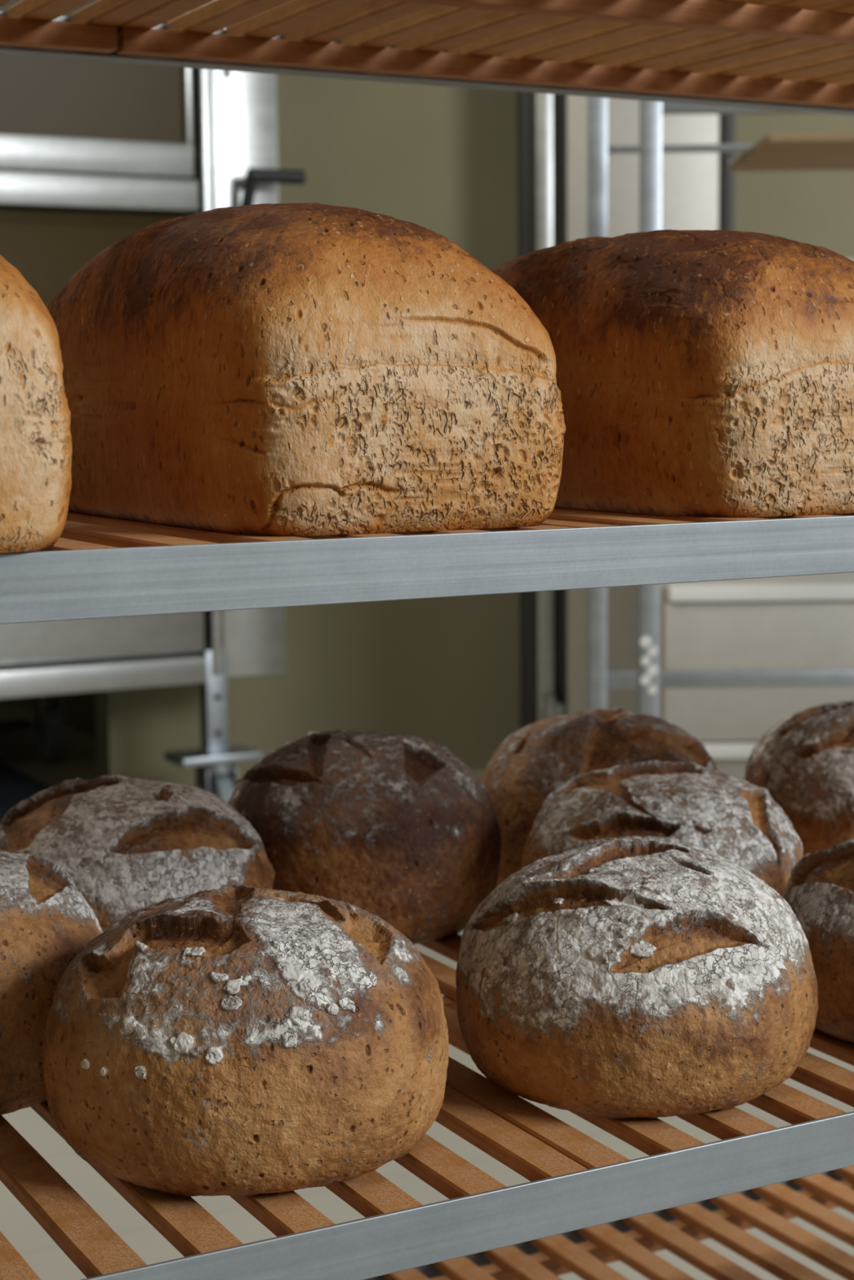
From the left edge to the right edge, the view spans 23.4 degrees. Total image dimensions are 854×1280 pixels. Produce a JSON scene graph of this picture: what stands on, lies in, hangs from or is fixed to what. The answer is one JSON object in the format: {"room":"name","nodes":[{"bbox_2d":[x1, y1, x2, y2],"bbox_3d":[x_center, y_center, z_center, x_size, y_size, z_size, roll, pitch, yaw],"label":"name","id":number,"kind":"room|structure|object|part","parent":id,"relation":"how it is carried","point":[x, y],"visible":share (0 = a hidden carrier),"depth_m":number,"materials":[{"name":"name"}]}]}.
{"room":"bakery kitchen","nodes":[
{"label":"bakery kitchen","id":0,"kind":"room"},
{"bbox_2d":[0,697,13,703],"bbox_3d":[-3.434,-1.581,6.019,4.600,3.900,0.100,-4,8,-28],"label":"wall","id":1,"kind":"structure","parent":0,"point":[8,700],"depth_m":7.22,"materials":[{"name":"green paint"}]},
{"bbox_2d":[13,658,96,737],"bbox_3d":[-0.979,-1.625,6.200,0.100,3.900,1.900,-4,8,-28],"label":"wall","id":2,"kind":"structure","parent":0,"point":[78,708],"depth_m":6.62,"materials":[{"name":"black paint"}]},
{"bbox_2d":[0,702,853,1279],"bbox_3d":[0.428,0.798,2.606,8.100,0.100,10.200,-4,8,-28],"label":"floor","id":3,"kind":"structure","parent":0,"point":[18,748],"depth_m":2.77,"materials":[{"name":"grey tile"}]},
{"bbox_2d":[0,760,49,822],"bbox_3d":[-2.110,0.461,5.194,2.300,0.012,2.400,-4,8,-28],"label":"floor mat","id":4,"kind":"object","parent":3,"relation":"on","point":[16,786],"visible":0.18,"depth_m":5.58,"materials":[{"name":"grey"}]},
{"bbox_2d":[0,663,65,760],"bbox_3d":[-1.721,0.223,6.063,1.170,0.275,0.740,-4,8,-28],"label":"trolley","id":5,"kind":"object","parent":4,"relation":"on","point":[49,724],"visible":0.49,"depth_m":6.02,"materials":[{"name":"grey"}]},
{"bbox_2d":[0,663,36,667],"bbox_3d":[-1.747,0.107,6.042,1.120,0.040,0.650,-4,8,-28],"label":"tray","id":6,"kind":"object","parent":5,"relation":"on","point":[1,666],"depth_m":6.10,"materials":[{"name":"grey metal"}]},
{"bbox_2d":[0,0,306,803],"bbox_3d":[-1.292,-0.685,4.655,2.030,2.400,0.482,-4,8,-28],"label":"oven","id":7,"kind":"object","parent":3,"relation":"on","point":[94,154],"visible":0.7,"depth_m":4.81,"materials":[{"name":"grey metal"}]},
{"bbox_3d":[-1.335,-0.635,4.510,1.762,0.635,0.025,-4,8,-28],"label":"door","id":8,"kind":"part","parent":7,"relation":"part of","materials":[{"name":"clear glass"}]},
{"bbox_3d":[-1.345,-1.307,4.421,1.745,0.390,0.010,-4,8,-28],"label":"door glass","id":9,"kind":"part","parent":7,"relation":"part of","materials":[{"name":"brown glass"}]},
{"bbox_3d":[-1.325,-0.119,4.562,1.762,0.403,0.045,-4,8,-28],"label":"panel","id":10,"kind":"part","parent":7,"relation":"part of","materials":[{"name":"silver metal"}]},
{"bbox_3d":[-1.319,0.123,4.573,1.753,0.063,0.080,-4,8,-28],"label":"rail","id":11,"kind":"part","parent":7,"relation":"part of","materials":[{"name":"silver metal"}]},
{"bbox_3d":[-0.520,0.148,5.019,0.055,0.255,0.050,-4,8,-28],"label":"leg","id":12,"kind":"part","parent":7,"relation":"part of","materials":[{"name":"metal"}]},
{"bbox_3d":[-0.384,-1.029,4.888,0.170,0.172,0.097,-4,8,-28],"label":"lever handle","id":13,"kind":"part","parent":7,"relation":"part of","materials":[{"name":"black plastic"}]},
{"bbox_2d":[0,10,853,1279],"bbox_3d":[-0.072,0.058,1.139,1.425,1.720,0.570,-4,8,-28],"label":"rack","id":14,"kind":"object","parent":3,"relation":"on","point":[39,586],"visible":0.52,"depth_m":0.89,"materials":[{"name":"metal"}]},
{"bbox_2d":[0,0,169,53],"bbox_3d":[-0.367,-0.342,0.935,0.651,0.026,0.546,-4,8,-28],"label":"wooden shelf slats","id":15,"kind":"object","parent":14,"relation":"on","point":[92,28],"visible":1,"depth_m":1.27,"materials":[{"name":"brown wood"}]},
{"bbox_2d":[0,1084,586,1279],"bbox_3d":[-0.342,0.244,1.014,0.651,0.024,0.546,-4,8,-28],"label":"wooden shelf slats","id":16,"kind":"object","parent":14,"relation":"on","point":[85,1237],"visible":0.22,"depth_m":0.90,"materials":[{"name":"brown wood"}]},
{"bbox_2d":[0,849,102,1115],"bbox_3d":[-0.252,0.169,1.046,0.183,0.117,0.185,-4,8,-28],"label":"round loaf","id":17,"kind":"object","parent":16,"relation":"on","point":[46,922],"visible":0.56,"depth_m":0.99,"materials":[{"name":"brown food"}]},
{"bbox_2d":[0,774,275,932],"bbox_3d":[-0.181,0.144,1.233,0.176,0.120,0.176,-5,8,-34],"label":"round loaf","id":18,"kind":"object","parent":16,"relation":"on","point":[128,845],"visible":0.38,"depth_m":1.18,"materials":[{"name":"white food"}]},
{"bbox_2d":[42,884,448,1196],"bbox_3d":[-0.083,0.177,0.960,0.189,0.117,0.189,-4,8,-28],"label":"round loaf","id":19,"kind":"object","parent":16,"relation":"on","point":[234,1040],"visible":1,"depth_m":0.89,"materials":[{"name":"brown food"}]},
{"bbox_2d":[34,511,573,551],"bbox_3d":[-0.344,-0.043,0.981,0.651,0.024,0.546,-4,8,-28],"label":"wooden shelf slats","id":20,"kind":"object","parent":14,"relation":"on","point":[80,531],"visible":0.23,"depth_m":0.89,"materials":[{"name":"brown wood"}]},
{"bbox_2d":[0,254,72,553],"bbox_3d":[-0.273,-0.116,0.874,0.167,0.144,0.337,-4,8,-28],"label":"loaf","id":21,"kind":"object","parent":20,"relation":"on","point":[36,451],"visible":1,"depth_m":0.76,"materials":[{"name":"brown food"}]},
{"bbox_2d":[45,202,565,536],"bbox_3d":[-0.078,-0.137,1.016,0.170,0.150,0.337,-4,8,-28],"label":"loaf","id":22,"kind":"object","parent":20,"relation":"on","point":[315,369],"visible":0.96,"depth_m":0.88,"materials":[{"name":"brown food"}]},
{"bbox_3d":[-0.202,-0.387,1.324,1.365,0.027,0.018,-4,8,-28],"label":"rail","id":23,"kind":"part","parent":14,"relation":"part of","materials":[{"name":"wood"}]},
{"bbox_3d":[0.053,-0.035,0.893,1.365,0.027,0.020,-4,8,-28],"label":"rail","id":24,"kind":"part","parent":14,"relation":"part of","materials":[{"name":"metal"}]},
{"bbox_3d":[0.055,0.251,0.926,1.365,0.027,0.020,-4,8,-28],"label":"rail","id":25,"kind":"part","parent":14,"relation":"part of","materials":[{"name":"metal"}]},
{"bbox_2d":[116,0,853,108],"bbox_3d":[0.208,-0.383,1.242,0.651,0.026,0.546,-4,8,-28],"label":"wooden shelf slats","id":26,"kind":"object","parent":14,"relation":"on","point":[783,51],"visible":0.99,"depth_m":1.35,"materials":[{"name":"brown wood"}]},
{"bbox_3d":[-0.194,0.488,1.427,1.365,0.027,0.018,-4,8,-28],"label":"rail","id":27,"kind":"part","parent":14,"relation":"part of","materials":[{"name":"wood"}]},
{"bbox_2d":[383,1165,853,1279],"bbox_3d":[0.236,0.492,1.355,0.651,0.024,0.546,-4,8,-28],"label":"wooden shelf slats","id":28,"kind":"object","parent":14,"relation":"on","point":[559,1255],"visible":0.88,"depth_m":1.56,"materials":[{"name":"brown wood"}]},
{"bbox_2d":[418,875,853,1168],"bbox_3d":[0.233,0.203,1.321,0.651,0.024,0.546,-4,8,-28],"label":"wooden shelf slats","id":29,"kind":"object","parent":14,"relation":"on","point":[651,1136],"visible":0.12,"depth_m":1.01,"materials":[{"name":"brown wood"}]},
{"bbox_2d":[227,729,501,944],"bbox_3d":[-0.044,0.124,1.356,0.186,0.128,0.184,-4,8,-28],"label":"round loaf","id":30,"kind":"object","parent":29,"relation":"on","point":[397,828],"visible":0.73,"depth_m":1.29,"materials":[{"name":"brown food"}]},
{"bbox_2d":[480,706,719,879],"bbox_3d":[0.126,0.112,1.487,0.182,0.121,0.181,-5,8,-36],"label":"round loaf","id":31,"kind":"object","parent":29,"relation":"on","point":[536,759],"visible":0.34,"depth_m":1.44,"materials":[{"name":"brown food"}]},
{"bbox_2d":[455,838,817,1118],"bbox_3d":[0.106,0.163,1.050,0.183,0.120,0.184,-4,8,-28],"label":"round loaf","id":32,"kind":"object","parent":29,"relation":"on","point":[612,978],"visible":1,"depth_m":0.98,"materials":[{"name":"brown food"}]},
{"bbox_2d":[521,760,803,897],"bbox_3d":[0.149,0.136,1.302,0.181,0.115,0.179,-4,8,-28],"label":"round loaf","id":33,"kind":"object","parent":29,"relation":"on","point":[735,820],"visible":0.41,"depth_m":1.25,"materials":[{"name":"white food"}]},
{"bbox_2d":[743,700,853,856],"bbox_3d":[0.329,0.104,1.548,0.181,0.117,0.182,-4,8,-28],"label":"round loaf","id":34,"kind":"object","parent":29,"relation":"on","point":[805,762],"visible":0.6,"depth_m":1.49,"materials":[{"name":"brown food"}]},
{"bbox_2d":[782,837,853,1043],"bbox_3d":[0.283,0.159,1.137,0.187,0.105,0.185,-4,8,-28],"label":"round loaf","id":35,"kind":"object","parent":29,"relation":"on","point":[819,891],"visible":0.6,"depth_m":1.09,"materials":[{"name":"brown food"}]},
{"bbox_2d":[541,506,853,527],"bbox_3d":[0.231,-0.084,1.287,0.651,0.024,0.546,-4,8,-28],"label":"wooden shelf slats","id":36,"kind":"object","parent":14,"relation":"on","point":[559,516],"visible":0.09,"depth_m":0.98,"materials":[{"name":"brown wood"}]},
{"bbox_2d":[490,229,853,517],"bbox_3d":[0.125,-0.147,1.121,0.170,0.143,0.336,-4,8,-28],"label":"loaf","id":37,"kind":"object","parent":36,"relation":"on","point":[700,373],"visible":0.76,"depth_m":0.98,"materials":[{"name":"brown food"}]},
{"bbox_2d":[516,91,735,728],"bbox_3d":[0.526,-0.851,5.498,0.551,2.500,0.321,-1,7,0],"label":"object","id":38,"kind":"object","parent":3,"relation":"on","point":[698,188],"visible":0.31,"depth_m":5.35,"materials":[{"name":"grey metal"}]},
{"bbox_3d":[0.561,-0.849,5.388,0.394,2.440,0.060,-1,7,0],"label":"door","id":39,"kind":"part","parent":38,"relation":"part of","materials":[{"name":"metal"}]},
{"bbox_3d":[0.783,-0.843,5.404,0.036,2.500,0.070,-1,7,0],"label":"dark post","id":40,"kind":"part","parent":38,"relation":"part of","materials":[{"name":"grey metal"}]},
{"bbox_2d":[586,96,853,717],"bbox_3d":[0.875,-0.309,3.760,1.157,1.821,0.420,-1,7,0],"label":"metal rack","id":41,"kind":"object","parent":3,"relation":"on","point":[648,679],"visible":0.48,"depth_m":3.83,"materials":[{"name":"metal"}]},
{"bbox_3d":[0.323,-0.381,3.900,0.035,1.701,0.035,-1,7,0],"label":"post","id":42,"kind":"part","parent":41,"relation":"part of","materials":[{"name":"metal"}]},
{"bbox_3d":[0.389,-0.346,3.602,0.036,1.701,0.035,-1,7,0],"label":"post","id":43,"kind":"part","parent":41,"relation":"part of","materials":[{"name":"metal"}]},
{"bbox_3d":[0.886,-0.921,3.840,1.109,0.014,0.020,-1,7,0],"label":"rail","id":44,"kind":"part","parent":41,"relation":"part of","materials":[{"name":"metal"}]},
{"bbox_3d":[0.895,0.071,3.956,1.109,0.034,0.020,-1,7,0],"label":"rail","id":45,"kind":"part","parent":41,"relation":"part of","materials":[{"name":"metal"}]},
{"bbox_3d":[0.891,-0.920,3.533,0.978,0.024,0.020,-1,7,0],"label":"rail","id":46,"kind":"part","parent":41,"relation":"part of","materials":[{"name":"metal"}]},
{"bbox_2d":[728,131,853,171],"bbox_3d":[0.942,-0.859,3.608,0.760,0.020,0.446,-1,7,0],"label":"wooden shelf slats","id":47,"kind":"object","parent":41,"relation":"in","point":[824,150],"visible":1,"depth_m":3.56,"materials":[{"name":"wood"}]},
{"bbox_2d":[659,258,853,780],"bbox_3d":[1.215,-0.163,4.584,1.427,1.333,0.400,-1,7,0],"label":"cabinet","id":48,"kind":"object","parent":3,"relation":"on","point":[797,621],"depth_m":4.43,"materials":[{"name":"metal"}]},
{"bbox_3d":[1.216,0.234,4.466,1.391,0.032,0.045,-1,7,0],"label":"white rail","id":49,"kind":"part","parent":48,"relation":"part of","materials":[{"name":"white metal"}]},
{"bbox_3d":[1.208,0.064,4.454,1.394,0.299,0.030,-1,7,0],"label":"drawer","id":50,"kind":"part","parent":48,"relation":"part of","materials":[{"name":"metal"}]},
{"bbox_3d":[1.213,-0.107,4.426,1.391,0.035,0.045,-1,7,0],"label":"white rail","id":51,"kind":"part","parent":48,"relation":"part of","materials":[{"name":"white metal"}]},
{"bbox_2d":[94,74,853,786],"bbox_3d":[0.794,-1.619,6.017,3.750,3.900,0.100,-4,8,-28],"label":"wall","id":52,"kind":"structure","parent":0,"point":[440,159],"depth_m":5.61,"materials":[{"name":"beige paint"}]}
]}

